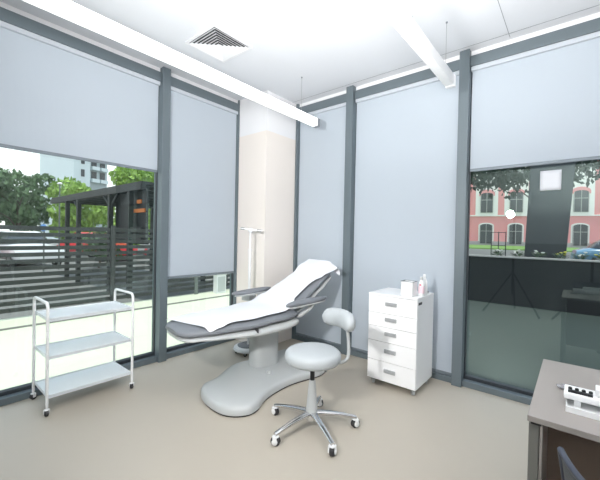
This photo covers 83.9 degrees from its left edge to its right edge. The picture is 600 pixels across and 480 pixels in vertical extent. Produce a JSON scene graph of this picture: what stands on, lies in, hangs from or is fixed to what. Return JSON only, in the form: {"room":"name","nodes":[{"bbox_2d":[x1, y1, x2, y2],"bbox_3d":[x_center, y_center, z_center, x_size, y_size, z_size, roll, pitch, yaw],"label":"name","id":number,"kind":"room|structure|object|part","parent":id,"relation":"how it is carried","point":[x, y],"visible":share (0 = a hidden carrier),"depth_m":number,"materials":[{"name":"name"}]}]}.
{"room":"examination room","nodes":[
{"label":"examination room","id":0,"kind":"room"},
{"bbox_2d":[0,338,529,479],"bbox_3d":[0.182,1.399,1.277,5.760,0.120,4.760,2,1,40],"label":"floor","id":1,"kind":"structure","parent":0,"point":[161,427],"depth_m":2.28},
{"bbox_2d":[0,2,160,406],"bbox_3d":[-2.188,-0.262,2.711,0.125,3.070,2.105,2,1,40],"label":"window","id":2,"kind":"structure","parent":1,"relation":"on","point":[9,14],"depth_m":2.84,"materials":[{"name":"grey metal"}]},
{"bbox_3d":[-2.220,1.245,2.729,0.125,0.055,2.105,2,1,40],"label":"rail","id":3,"kind":"part","parent":2,"relation":"part of","materials":[{"name":"grey metal"}]},
{"bbox_2d":[0,20,159,172],"bbox_3d":[-2.145,-1.178,2.680,0.048,0.944,2.097,2,1,40],"label":"roller blind","id":4,"kind":"object","parent":2,"relation":"attached to","point":[57,99],"visible":1,"depth_m":2.89,"materials":[{"name":"fabric"}]},
{"bbox_3d":[-2.167,-1.772,2.701,0.100,0.050,2.105,2,1,40],"label":"head panel","id":5,"kind":"part","parent":2,"relation":"part of","materials":[{"name":"white paint"}]},
{"bbox_3d":[-2.159,-1.699,2.694,0.125,0.095,2.105,2,1,40],"label":"rail","id":6,"kind":"part","parent":2,"relation":"part of","materials":[{"name":"grey metal"}]},
{"bbox_2d":[29,288,133,416],"bbox_3d":[-1.788,0.865,2.778,0.422,0.832,0.654,2,1,40],"label":"trolley","id":7,"kind":"object","parent":1,"relation":"on","point":[50,387],"visible":1,"depth_m":2.74,"materials":[{"name":"metal"}]},
{"bbox_3d":[-1.981,0.831,2.547,0.397,0.767,0.021,2,1,40],"label":"frame","id":8,"kind":"part","parent":7,"relation":"part of","materials":[{"name":"white metal"}]},
{"bbox_2d":[34,361,130,397],"bbox_3d":[-1.795,1.148,2.783,0.360,0.024,0.596,2,1,40],"label":"shelf","id":9,"kind":"object","parent":7,"relation":"attached to","point":[65,383],"depth_m":2.76,"materials":[{"name":"white metal"}]},
{"bbox_2d":[35,331,130,359],"bbox_3d":[-1.789,0.863,2.780,0.360,0.024,0.596,2,1,40],"label":"shelf","id":10,"kind":"object","parent":7,"relation":"attached to","point":[73,346],"depth_m":2.75,"materials":[{"name":"white metal"}]},
{"bbox_2d":[35,301,131,321],"bbox_3d":[-1.783,0.583,2.776,0.360,0.024,0.596,2,1,40],"label":"shelf","id":11,"kind":"object","parent":7,"relation":"attached to","point":[63,313],"depth_m":2.74,"materials":[{"name":"white metal"}]},
{"bbox_3d":[-1.595,0.833,3.012,0.397,0.767,0.021,2,1,40],"label":"frame","id":12,"kind":"part","parent":7,"relation":"part of","materials":[{"name":"white metal"}]},
{"bbox_2d":[151,66,170,362],"bbox_3d":[-1.474,-0.257,3.541,0.165,3.070,0.101,2,1,40],"label":"window mullion","id":13,"kind":"structure","parent":1,"relation":"on","point":[161,179],"depth_m":3.49,"materials":[{"name":"grey metal"}]},
{"bbox_2d":[233,227,261,356],"bbox_3d":[-0.583,0.574,3.833,0.340,1.439,0.340,2,1,40],"label":"lamp stand","id":14,"kind":"object","parent":1,"relation":"on","point":[242,347],"visible":0.64,"depth_m":3.81,"materials":[{"name":"grey plastic"}]},
{"bbox_2d":[165,272,330,417],"bbox_3d":[-0.368,0.775,3.195,0.922,1.060,1.691,2,1,39],"label":"chair","id":15,"kind":"object","parent":1,"relation":"on","point":[243,387],"visible":0.62,"depth_m":2.92,"materials":[{"name":"white plastic"}]},
{"bbox_2d":[165,309,297,338],"bbox_3d":[-0.621,0.706,3.031,1.085,0.134,0.690,1,1,-40],"label":"seat cushion","id":16,"kind":"object","parent":15,"relation":"on","point":[284,320],"depth_m":2.77,"materials":[{"name":"grey leather"}]},
{"bbox_3d":[-0.514,0.552,3.622,0.490,0.062,0.096,1,1,-40],"label":"armrest","id":17,"kind":"part","parent":15,"relation":"part of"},
{"bbox_2d":[166,259,339,331],"bbox_3d":[-0.379,0.466,3.259,1.687,0.504,0.639,1,1,-42],"label":"paper sheet","id":18,"kind":"object","parent":15,"relation":"on","point":[275,300],"visible":1,"depth_m":3.29,"materials":[{"name":"white paper"}]},
{"bbox_3d":[-0.328,1.300,3.137,0.716,0.014,1.339,2,1,38],"label":"trim","id":19,"kind":"part","parent":15,"relation":"part of","materials":[{"name":"plastic"}]},
{"bbox_3d":[0.060,0.570,3.099,0.490,0.062,0.096,1,1,-40],"label":"armrest","id":20,"kind":"part","parent":15,"relation":"part of","materials":[{"name":"grey leather"}]},
{"bbox_2d":[293,272,330,309],"bbox_3d":[-0.018,0.492,3.562,0.648,0.399,0.597,1,1,-40],"label":"backrest cushion","id":21,"kind":"object","parent":15,"relation":"on","point":[311,290],"depth_m":3.38,"materials":[{"name":"grey leather"}]},
{"bbox_2d":[270,308,358,456],"bbox_3d":[0.066,0.917,2.346,0.647,0.815,0.649,2,1,40],"label":"stool","id":22,"kind":"object","parent":1,"relation":"on","point":[312,357],"visible":1,"depth_m":2.31,"materials":[{"name":"white plastic"}]},
{"bbox_3d":[-0.067,1.225,2.441,0.290,0.068,0.048,2,1,32],"label":"arm","id":23,"kind":"part","parent":22,"relation":"part of","materials":[{"name":"silver metal"}]},
{"bbox_3d":[-0.052,1.228,2.235,0.290,0.068,0.048,1,1,-40],"label":"arm","id":24,"kind":"part","parent":22,"relation":"part of","materials":[{"name":"silver metal"}]},
{"bbox_3d":[0.091,0.809,2.344,0.398,0.102,0.398,2,1,40],"label":"seat","id":25,"kind":"part","parent":22,"relation":"part of","materials":[{"name":"white leather"}]},
{"bbox_3d":[0.148,1.232,2.187,0.048,0.068,0.290,1,1,-22],"label":"arm","id":26,"kind":"part","parent":22,"relation":"part of","materials":[{"name":"silver metal"}]},
{"bbox_3d":[0.256,1.233,2.362,0.290,0.068,0.048,1,1,-4],"label":"arm","id":27,"kind":"part","parent":22,"relation":"part of","materials":[{"name":"silver metal"}]},
{"bbox_2d":[294,90,345,351],"bbox_3d":[0.277,-0.228,4.167,0.750,3.070,0.125,2,1,40],"label":"window","id":28,"kind":"structure","parent":1,"relation":"on","point":[340,97],"depth_m":4.11,"materials":[{"name":"grey metal"}]},
{"bbox_3d":[0.246,1.279,4.184,0.750,0.055,0.125,2,1,40],"label":"rail","id":29,"kind":"part","parent":28,"relation":"part of","materials":[{"name":"grey metal"}]},
{"bbox_2d":[296,102,345,345],"bbox_3d":[0.256,-0.184,4.143,0.742,2.867,0.048,2,1,40],"label":"roller blind","id":30,"kind":"object","parent":28,"relation":"attached to","point":[322,148],"visible":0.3,"depth_m":4.12,"materials":[{"name":"fabric"}]},
{"bbox_3d":[0.307,-1.665,4.150,0.750,0.095,0.125,2,1,40],"label":"rail","id":31,"kind":"part","parent":28,"relation":"part of","materials":[{"name":"grey metal"}]},
{"bbox_3d":[0.317,-1.738,4.159,0.750,0.050,0.100,2,1,40],"label":"head panel","id":32,"kind":"part","parent":28,"relation":"part of","materials":[{"name":"white paint"}]},
{"bbox_2d":[341,85,356,354],"bbox_3d":[0.588,-0.218,3.883,0.106,3.070,0.165,2,1,40],"label":"trim","id":33,"kind":"structure","parent":1,"relation":"on","point":[351,106],"depth_m":3.82,"materials":[{"name":"grey metal"}]},
{"bbox_2d":[367,287,433,394],"bbox_3d":[0.933,0.911,3.105,0.458,0.845,0.431,2,1,40],"label":"drawer cabinet","id":34,"kind":"object","parent":1,"relation":"on","point":[400,328],"visible":1,"depth_m":2.95,"materials":[{"name":"white paint"}]},
{"bbox_3d":[0.789,1.170,2.954,0.106,0.032,0.016,2,1,40],"label":"handle","id":35,"kind":"part","parent":34,"relation":"part of","materials":[{"name":"metal"}]},
{"bbox_3d":[0.793,0.994,2.952,0.106,0.032,0.016,2,1,40],"label":"handle","id":36,"kind":"part","parent":34,"relation":"part of","materials":[{"name":"metal"}]},
{"bbox_3d":[0.796,0.840,2.950,0.106,0.032,0.016,2,1,40],"label":"handle","id":37,"kind":"part","parent":34,"relation":"part of","materials":[{"name":"metal"}]},
{"bbox_3d":[0.799,0.711,2.948,0.106,0.032,0.016,2,1,40],"label":"handle","id":38,"kind":"part","parent":34,"relation":"part of","materials":[{"name":"metal"}]},
{"bbox_3d":[0.801,0.572,2.947,0.106,0.032,0.016,2,1,40],"label":"handle","id":39,"kind":"part","parent":34,"relation":"part of","materials":[{"name":"metal"}]},
{"bbox_3d":[0.805,1.182,2.962,0.450,0.173,0.018,2,1,40],"label":"drawer","id":40,"kind":"part","parent":34,"relation":"part of","materials":[{"name":"white paint"}]},
{"bbox_3d":[0.809,1.006,2.961,0.450,0.173,0.018,2,1,40],"label":"drawer","id":41,"kind":"part","parent":34,"relation":"part of","materials":[{"name":"white paint"}]},
{"bbox_3d":[0.812,0.851,2.959,0.450,0.131,0.018,2,1,40],"label":"drawer","id":42,"kind":"part","parent":34,"relation":"part of","materials":[{"name":"white paint"}]},
{"bbox_3d":[0.815,0.723,2.957,0.450,0.119,0.018,2,1,40],"label":"drawer","id":43,"kind":"part","parent":34,"relation":"part of","materials":[{"name":"white paint"}]},
{"bbox_3d":[0.817,0.584,2.955,0.450,0.154,0.018,2,1,40],"label":"drawer","id":44,"kind":"part","parent":34,"relation":"part of","materials":[{"name":"white paint"}]},
{"bbox_2d":[401,280,416,296],"bbox_3d":[0.963,0.426,2.953,0.112,0.130,0.104,2,1,40],"label":"storage box","id":45,"kind":"object","parent":34,"relation":"on","point":[408,287],"visible":1,"depth_m":2.92,"materials":[{"name":"white paper"}]},
{"bbox_2d":[418,277,424,295],"bbox_3d":[1.072,0.409,2.947,0.053,0.168,0.054,2,1,40],"label":"spray bottle","id":46,"kind":"object","parent":34,"relation":"on","point":[421,286],"visible":1,"depth_m":2.93,"materials":[{"name":"grey plastic"}]},
{"bbox_2d":[423,274,427,294],"bbox_3d":[1.121,0.401,3.011,0.060,0.185,0.042,2,1,40],"label":"lotion bottle","id":47,"kind":"object","parent":34,"relation":"on","point":[424,275],"visible":0.7,"depth_m":2.99,"materials":[{"name":"white plastic"}]},
{"bbox_2d":[350,55,459,382],"bbox_3d":[1.066,-0.204,3.512,1.120,3.070,0.125,2,1,40],"label":"window","id":48,"kind":"structure","parent":1,"relation":"on","point":[422,73],"depth_m":3.45,"materials":[{"name":"grey metal"}]},
{"bbox_3d":[1.034,1.303,3.530,1.120,0.055,0.125,2,1,40],"label":"rail","id":49,"kind":"part","parent":48,"relation":"part of","materials":[{"name":"grey metal"}]},
{"bbox_2d":[351,70,458,375],"bbox_3d":[1.045,-0.160,3.489,1.112,2.867,0.048,2,1,40],"label":"roller blind","id":50,"kind":"object","parent":48,"relation":"attached to","point":[407,135],"visible":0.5,"depth_m":3.43,"materials":[{"name":"fabric"}]},
{"bbox_3d":[1.095,-1.641,3.495,1.120,0.095,0.125,2,1,40],"label":"rail","id":51,"kind":"part","parent":48,"relation":"part of","materials":[{"name":"grey metal"}]},
{"bbox_3d":[1.105,-1.714,3.504,1.120,0.050,0.100,2,1,40],"label":"head panel","id":52,"kind":"part","parent":48,"relation":"part of","materials":[{"name":"white paint"}]},
{"bbox_2d":[451,49,472,386],"bbox_3d":[1.516,-0.190,3.112,0.101,3.070,0.165,2,1,40],"label":"window mullion","id":53,"kind":"structure","parent":1,"relation":"on","point":[463,180],"depth_m":3.05,"materials":[{"name":"grey metal"}]},
{"bbox_2d":[462,12,599,404],"bbox_3d":[1.992,-0.176,2.743,1.120,3.070,0.125,2,1,40],"label":"window","id":54,"kind":"structure","parent":1,"relation":"on","point":[589,24],"depth_m":2.81,"materials":[{"name":"grey metal"}]},
{"bbox_3d":[1.961,1.331,2.760,1.120,0.055,0.125,2,1,40],"label":"rail","id":55,"kind":"part","parent":54,"relation":"part of","materials":[{"name":"grey metal"}]},
{"bbox_2d":[470,31,599,171],"bbox_3d":[1.991,-1.088,2.708,1.112,0.954,0.048,2,1,40],"label":"roller blind","id":56,"kind":"object","parent":54,"relation":"attached to","point":[539,106],"visible":1,"depth_m":2.74,"materials":[{"name":"fabric"}]},
{"bbox_3d":[2.022,-1.613,2.726,1.120,0.095,0.125,2,1,40],"label":"rail","id":57,"kind":"part","parent":54,"relation":"part of","materials":[{"name":"grey metal"}]},
{"bbox_3d":[2.032,-1.685,2.735,1.120,0.050,0.100,2,1,40],"label":"head panel","id":58,"kind":"part","parent":54,"relation":"part of","materials":[{"name":"white paint"}]},
{"bbox_2d":[540,169,561,190],"bbox_3d":[2.043,-0.486,2.722,0.140,0.163,0.003,2,1,40],"label":"paper notice","id":59,"kind":"object","parent":54,"relation":"attached to","point":[551,179],"visible":1,"depth_m":2.72,"materials":[{"name":"white paper"}]},
{"bbox_2d":[527,359,599,479],"bbox_3d":[1.602,1.002,0.974,1.507,0.740,0.730,2,1,40],"label":"office desk","id":60,"kind":"object","parent":1,"relation":"on","point":[551,427],"visible":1,"depth_m":1.29,"materials":[{"name":"laminate"}]},
{"bbox_3d":[1.037,1.000,1.444,0.030,0.710,0.708,2,1,40],"label":"leg panel","id":61,"kind":"part","parent":60,"relation":"part of","materials":[{"name":"grey metal"}]},
{"bbox_3d":[1.565,0.952,0.932,1.412,0.599,0.018,2,1,40],"label":"modesty panel","id":62,"kind":"part","parent":60,"relation":"part of","materials":[{"name":"brown laminate"}]},
{"bbox_2d":[565,398,599,420],"bbox_3d":[1.129,0.610,1.145,0.340,0.020,0.140,2,1,40],"label":"tray","id":63,"kind":"object","parent":60,"relation":"on","point":[586,410],"visible":0.59,"depth_m":1.20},
{"bbox_2d":[564,384,599,407],"bbox_3d":[1.140,0.585,1.168,0.340,0.064,0.100,2,1,40],"label":"holder","id":64,"kind":"object","parent":63,"relation":"on","point":[578,394],"visible":1,"depth_m":1.22,"materials":[{"name":"paint"}]},
{"bbox_2d":[595,385,599,397],"bbox_3d":[1.140,0.554,1.175,0.150,0.028,0.060,2,1,40],"label":"block","id":65,"kind":"object","parent":64,"relation":"on","point":[597,387],"visible":1,"depth_m":1.20,"materials":[{"name":"white plastic"}]},
{"bbox_2d":[557,447,584,479],"bbox_3d":[0.928,0.958,0.669,0.626,0.808,0.587,1,1,0],"label":"office chair","id":66,"kind":"object","parent":1,"relation":"on","point":[568,471],"visible":1,"depth_m":0.84,"materials":[{"name":"plastic"}]},
{"bbox_3d":[0.695,0.717,0.679,0.126,0.321,0.452,1,1,0],"label":"backrest","id":67,"kind":"part","parent":66,"relation":"part of","materials":[{"name":"plastic"}]},
{"bbox_2d":[236,130,295,342],"bbox_3d":[-0.444,-0.010,4.355,0.520,2.600,0.555,2,1,40],"label":"column","id":68,"kind":"structure","parent":0,"point":[266,184],"depth_m":4.14,"materials":[{"name":"beige paint"}]},
{"bbox_2d":[166,73,238,358],"bbox_3d":[-1.159,-0.255,3.951,0.125,3.070,0.948,2,1,40],"label":"window","id":69,"kind":"structure","parent":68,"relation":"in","point":[179,82],"depth_m":3.84,"materials":[{"name":"grey metal"}]},
{"bbox_3d":[-1.190,1.252,3.969,0.125,0.055,0.948,2,1,40],"label":"rail","id":70,"kind":"part","parent":69,"relation":"part of","materials":[{"name":"grey metal"}]},
{"bbox_2d":[168,86,237,278],"bbox_3d":[-1.127,-0.610,3.927,0.048,2.067,0.940,2,1,40],"label":"roller blind","id":71,"kind":"object","parent":69,"relation":"attached to","point":[202,170],"visible":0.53,"depth_m":3.89,"materials":[{"name":"fabric"}]},
{"bbox_3d":[-1.137,-1.765,3.941,0.100,0.050,0.948,2,1,40],"label":"head panel","id":72,"kind":"part","parent":69,"relation":"part of","materials":[{"name":"white paint"}]},
{"bbox_3d":[-1.129,-1.692,3.934,0.125,0.095,0.948,2,1,40],"label":"rail","id":73,"kind":"part","parent":69,"relation":"part of","materials":[{"name":"grey metal"}]},
{"bbox_2d":[229,100,239,305],"bbox_3d":[-0.851,-0.253,4.323,0.124,3.070,0.033,2,1,40],"label":"trim","id":74,"kind":"structure","parent":68,"relation":"attached to","point":[233,276],"depth_m":4.29,"materials":[{"name":"grey metal"}]},
{"bbox_2d":[239,90,295,139],"bbox_3d":[-0.412,-1.545,4.337,0.520,0.470,0.555,2,1,40],"label":"trim","id":75,"kind":"structure","parent":68,"relation":"attached to","point":[255,117],"depth_m":4.13,"materials":[{"name":"white paint"}]},
{"bbox_2d":[292,104,299,338],"bbox_3d":[-0.026,-0.237,4.415,0.051,3.070,0.130,2,1,40],"label":"trim","id":76,"kind":"structure","parent":68,"relation":"attached to","point":[297,145],"depth_m":4.37,"materials":[{"name":"grey metal"}]},
{"bbox_2d":[0,0,599,103],"bbox_3d":[0.248,-1.805,1.240,5.760,0.150,4.760,2,1,40],"label":"ceiling","id":77,"kind":"structure","parent":0,"point":[330,44],"depth_m":2.78,"materials":[{"name":"paint"}]},
{"bbox_2d":[23,0,319,127],"bbox_3d":[-0.920,-1.535,2.481,0.074,0.467,3.530,2,1,40],"label":"lamp","id":78,"kind":"object","parent":77,"relation":"hanging from","point":[69,10],"visible":1,"depth_m":2.36,"materials":[{"name":"metal"}]},
{"bbox_2d":[185,23,252,62],"bbox_3d":[-0.732,-1.762,3.021,0.430,0.018,0.430,2,1,40],"label":"ceiling vent","id":79,"kind":"object","parent":77,"relation":"in","point":[214,41],"visible":1,"depth_m":3.00,"materials":[{"name":"white metal"}]},
{"bbox_2d":[372,0,455,88],"bbox_3d":[0.131,-1.501,1.407,0.074,0.467,3.530,2,1,40],"label":"lamp","id":80,"kind":"object","parent":77,"relation":"hanging from","point":[394,11],"visible":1,"depth_m":2.13,"materials":[{"name":"metal"}]},
{"bbox_2d":[292,1,597,102],"bbox_3d":[0.647,-1.723,1.441,5.200,0.002,3.580,2,1,40],"label":"trim","id":81,"kind":"structure","parent":77,"relation":"attached to","point":[498,1],"depth_m":2.80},
{"label":"outside","id":82,"kind":"structure","parent":0,"visible":0},
{"bbox_2d":[0,243,229,318],"bbox_3d":[-13.989,0.882,35.425,180.000,0.230,150.000,2,1,40],"label":"ground","id":83,"kind":"structure","parent":82,"point":[29,312],"depth_m":9.06,"materials":[{"name":"concrete"}]},
{"bbox_2d":[0,168,57,232],"bbox_3d":[-16.501,-1.664,19.404,3.523,5.152,4.085,2,1,28],"label":"leafy tree","id":84,"kind":"object","parent":83,"relation":"on","point":[17,204],"visible":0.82,"depth_m":19.11,"materials":[{"name":"green plant"}]},
{"bbox_2d":[0,231,64,266],"bbox_3d":[-11.676,0.341,14.077,4.200,1.445,1.680,2,1,34],"label":"parked car","id":85,"kind":"object","parent":83,"relation":"on","point":[1,237],"visible":0.41,"depth_m":13.12,"materials":[{"name":"white paint"}]},
{"bbox_2d":[40,224,45,271],"bbox_3d":[-9.217,0.284,12.003,0.260,1.710,0.065,1,1,0],"label":"parking sign","id":86,"kind":"object","parent":83,"relation":"on","point":[42,224],"visible":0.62,"depth_m":11.99,"materials":[{"name":"metal"}]},
{"bbox_2d":[57,182,62,269],"bbox_3d":[-9.216,-0.535,12.780,0.180,3.330,0.180,2,1,40],"label":"street lamp","id":87,"kind":"object","parent":83,"relation":"on","point":[59,183],"visible":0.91,"depth_m":12.76,"materials":[{"name":"metal"}]},
{"bbox_2d":[40,154,107,238],"bbox_3d":[-43.291,-15.182,64.384,10.200,30.000,6.800,1,1,24],"label":"tower block","id":88,"kind":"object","parent":83,"relation":"on","point":[94,175],"visible":0.2,"depth_m":61.90,"materials":[{"name":"white concrete"}]},
{"bbox_2d":[45,176,107,238],"bbox_3d":[-13.811,-1.490,20.772,3.379,4.884,4.067,1,1,-41],"label":"leafy tree","id":89,"kind":"object","parent":83,"relation":"on","point":[88,217],"visible":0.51,"depth_m":19.65,"materials":[{"name":"green plant"}]},
{"bbox_2d":[57,232,137,261],"bbox_3d":[-10.767,0.318,17.677,4.200,1.445,1.680,1,1,20],"label":"parked car","id":90,"kind":"object","parent":83,"relation":"on","point":[61,244],"visible":0.13,"depth_m":17.18,"materials":[{"name":"red paint"}]},
{"bbox_2d":[81,226,122,267],"bbox_3d":[-8.051,0.245,13.657,1.473,1.816,1.628,1,1,-1],"label":"shrub","id":91,"kind":"object","parent":83,"relation":"on","point":[99,232],"visible":0.32,"depth_m":13.49,"materials":[{"name":"green plant"}]},
{"bbox_2d":[93,166,153,244],"bbox_3d":[-11.501,-2.330,23.617,5.362,6.585,5.153,2,1,44],"label":"leafy tree","id":92,"kind":"object","parent":83,"relation":"on","point":[122,175],"visible":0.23,"depth_m":21.51,"materials":[{"name":"green plant"}]},
{"bbox_2d":[50,181,227,294],"bbox_3d":[-5.021,-0.038,10.218,6.550,2.570,2.780,2,1,40],"label":"pergola","id":93,"kind":"object","parent":83,"relation":"on","point":[132,202],"visible":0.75,"depth_m":8.09,"materials":[{"name":"wood"}]},
{"bbox_3d":[-7.160,0.007,10.265,0.100,2.390,0.100,2,1,40],"label":"post","id":94,"kind":"part","parent":93,"relation":"part of","materials":[{"name":"wood"}]},
{"bbox_3d":[-6.391,0.030,9.627,0.100,2.390,0.100,2,1,40],"label":"post","id":95,"kind":"part","parent":93,"relation":"part of","materials":[{"name":"wood"}]},
{"bbox_3d":[-4.661,0.083,8.190,0.100,2.390,0.100,2,1,40],"label":"post","id":96,"kind":"part","parent":93,"relation":"part of","materials":[{"name":"wood"}]},
{"bbox_3d":[-5.809,-0.212,9.145,6.300,0.270,0.040,2,1,40],"label":"rail","id":97,"kind":"part","parent":93,"relation":"part of","materials":[{"name":"metal"}]},
{"bbox_3d":[-3.822,0.108,7.494,0.100,2.390,0.100,2,1,40],"label":"post","id":98,"kind":"part","parent":93,"relation":"part of","materials":[{"name":"wood"}]},
{"bbox_3d":[-3.550,-0.750,7.383,0.500,0.280,0.030,2,1,40],"label":"orange panel","id":99,"kind":"part","parent":93,"relation":"part of","materials":[{"name":"orange"}]},
{"bbox_3d":[-5.462,0.018,12.312,0.100,2.390,0.100,2,1,40],"label":"post","id":100,"kind":"part","parent":93,"relation":"part of","materials":[{"name":"wood"}]},
{"bbox_2d":[491,232,505,255],"bbox_3d":[6.365,0.607,10.731,0.424,1.740,0.024,2,1,40],"label":"gate","id":101,"kind":"object","parent":83,"relation":"on","point":[498,245],"visible":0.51,"depth_m":10.71,"materials":[{"name":"black metal"}]},
{"bbox_2d":[469,249,571,258],"bbox_3d":[14.078,1.092,22.261,60.000,0.820,0.400,2,1,40],"label":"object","id":102,"kind":"object","parent":83,"relation":"on","point":[471,251],"visible":0.11,"depth_m":22.76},
{"bbox_2d":[468,256,599,315],"bbox_3d":[6.076,0.967,5.965,11.500,1.080,0.500,2,1,40],"label":"wall","id":103,"kind":"structure","parent":83,"relation":"on","point":[554,285],"depth_m":6.73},
{"bbox_2d":[490,249,503,255],"bbox_3d":[4.310,0.285,7.277,0.264,0.164,0.256,1,1,1],"label":"flowering plant","id":104,"kind":"object","parent":103,"relation":"in","point":[495,252],"visible":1,"depth_m":7.26,"materials":[{"name":"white plant"}]},
{"bbox_2d":[509,250,525,256],"bbox_3d":[4.587,0.288,7.050,0.318,0.174,0.243,2,1,40],"label":"flowering plant","id":105,"kind":"object","parent":103,"relation":"on","point":[515,252],"visible":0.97,"depth_m":7.02,"materials":[{"name":"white plant"}]},
{"bbox_2d":[469,254,599,262],"bbox_3d":[5.915,0.408,5.790,11.550,0.035,0.120,2,1,40],"label":"coping","id":106,"kind":"object","parent":103,"relation":"on","point":[557,259],"depth_m":6.67},
{"bbox_2d":[532,250,546,257],"bbox_3d":[4.887,0.297,6.810,0.322,0.174,0.242,2,1,40],"label":"flowering plant","id":107,"kind":"object","parent":103,"relation":"on","point":[536,251],"visible":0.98,"depth_m":6.79,"materials":[{"name":"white plant"}]},
{"bbox_2d":[552,251,570,258],"bbox_3d":[5.139,0.306,6.588,0.340,0.173,0.254,2,1,40],"label":"flowering plant","id":108,"kind":"object","parent":103,"relation":"in","point":[561,253],"visible":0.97,"depth_m":6.59,"materials":[{"name":"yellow plant"}]},
{"bbox_2d":[572,252,588,259],"bbox_3d":[5.379,0.311,6.403,0.310,0.175,0.233,2,1,40],"label":"flowering plant","id":109,"kind":"object","parent":103,"relation":"on","point":[580,255],"visible":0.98,"depth_m":6.39,"materials":[{"name":"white plant"}]},
{"bbox_2d":[471,160,599,199],"bbox_3d":[6.987,-1.297,9.320,6.895,5.618,5.668,2,1,35],"label":"street tree","id":110,"kind":"object","parent":83,"relation":"on","point":[497,178],"visible":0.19,"depth_m":9.24,"materials":[{"name":"green plant"}]},
{"bbox_2d":[524,162,575,258],"bbox_3d":[5.532,-0.941,7.337,0.971,4.840,0.500,2,1,40],"label":"concrete column","id":111,"kind":"structure","parent":83,"relation":"on","point":[548,212],"depth_m":7.17,"materials":[{"name":"grey concrete"}]},
{"bbox_2d":[570,240,599,259],"bbox_3d":[14.973,0.613,15.022,4.200,1.445,1.680,2,1,32],"label":"parked car","id":112,"kind":"object","parent":83,"relation":"on","point":[594,248],"visible":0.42,"depth_m":15.27,"materials":[{"name":"blue paint"}]},
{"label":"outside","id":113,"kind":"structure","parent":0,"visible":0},
{"bbox_2d":[469,245,578,251],"bbox_3d":[19.316,1.087,28.570,60.000,0.900,16.000,2,1,40],"label":"lawn","id":114,"kind":"structure","parent":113,"point":[522,248],"depth_m":25.45,"materials":[{"name":"green plant"}]},
{"bbox_2d":[469,160,599,247],"bbox_3d":[27.728,-4.509,41.314,35.640,11.500,8.250,1,1,23],"label":"building","id":115,"kind":"structure","parent":114,"relation":"on","point":[498,214],"depth_m":38.15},
{"bbox_3d":[26.184,-6.323,37.619,35.640,7.250,0.250,1,1,23],"label":"cornice","id":116,"kind":"part","parent":115,"relation":"part of","materials":[{"name":"white paint"}]},
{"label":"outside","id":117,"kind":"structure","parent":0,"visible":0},
{"bbox_2d":[0,289,229,389],"bbox_3d":[-2.466,1.290,5.061,3.130,0.100,16.000,2,1,40],"label":"terrace","id":118,"kind":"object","parent":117,"point":[15,344],"visible":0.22,"depth_m":4.31,"materials":[{"name":"beige concrete"}]},
{"bbox_2d":[0,294,228,330],"bbox_3d":[-3.118,1.218,5.603,0.110,0.004,16.000,2,1,40],"label":"channel","id":119,"kind":"object","parent":118,"relation":"on","point":[16,327],"visible":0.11,"depth_m":5.38,"materials":[{"name":"grey metal"}]},
{"bbox_2d":[0,225,229,313],"bbox_3d":[-3.572,0.471,5.984,0.075,1.470,15.000,2,1,40],"label":"fence","id":120,"kind":"object","parent":118,"relation":"on","point":[113,229],"visible":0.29,"depth_m":5.71,"materials":[{"name":"black metal"}]},
{"bbox_3d":[-3.434,0.472,6.130,0.050,1.470,0.070,2,1,40],"label":"post","id":121,"kind":"part","parent":120,"relation":"part of","materials":[{"name":"grey metal"}]},
{"bbox_3d":[-2.317,0.480,7.476,0.050,1.470,0.070,2,1,40],"label":"post","id":122,"kind":"part","parent":120,"relation":"part of","materials":[{"name":"grey metal"}]},
{"bbox_2d":[213,274,226,293],"bbox_3d":[-1.859,0.997,7.730,0.170,0.450,0.290,2,1,40],"label":"utility box","id":123,"kind":"object","parent":118,"relation":"on","point":[219,281],"visible":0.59,"depth_m":7.66,"materials":[{"name":"white paint"}]},
{"bbox_3d":[-1.804,1.013,7.684,0.004,0.340,0.200,2,1,40],"label":"door","id":124,"kind":"part","parent":123,"relation":"part of","materials":[{"name":"grey plastic"}]},
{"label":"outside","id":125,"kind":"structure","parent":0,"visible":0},
{"bbox_2d":[466,300,599,390],"bbox_3d":[4.588,1.456,3.799,9.000,0.090,4.730,2,1,40],"label":"terrace","id":126,"kind":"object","parent":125,"point":[507,344],"depth_m":4.52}
]}

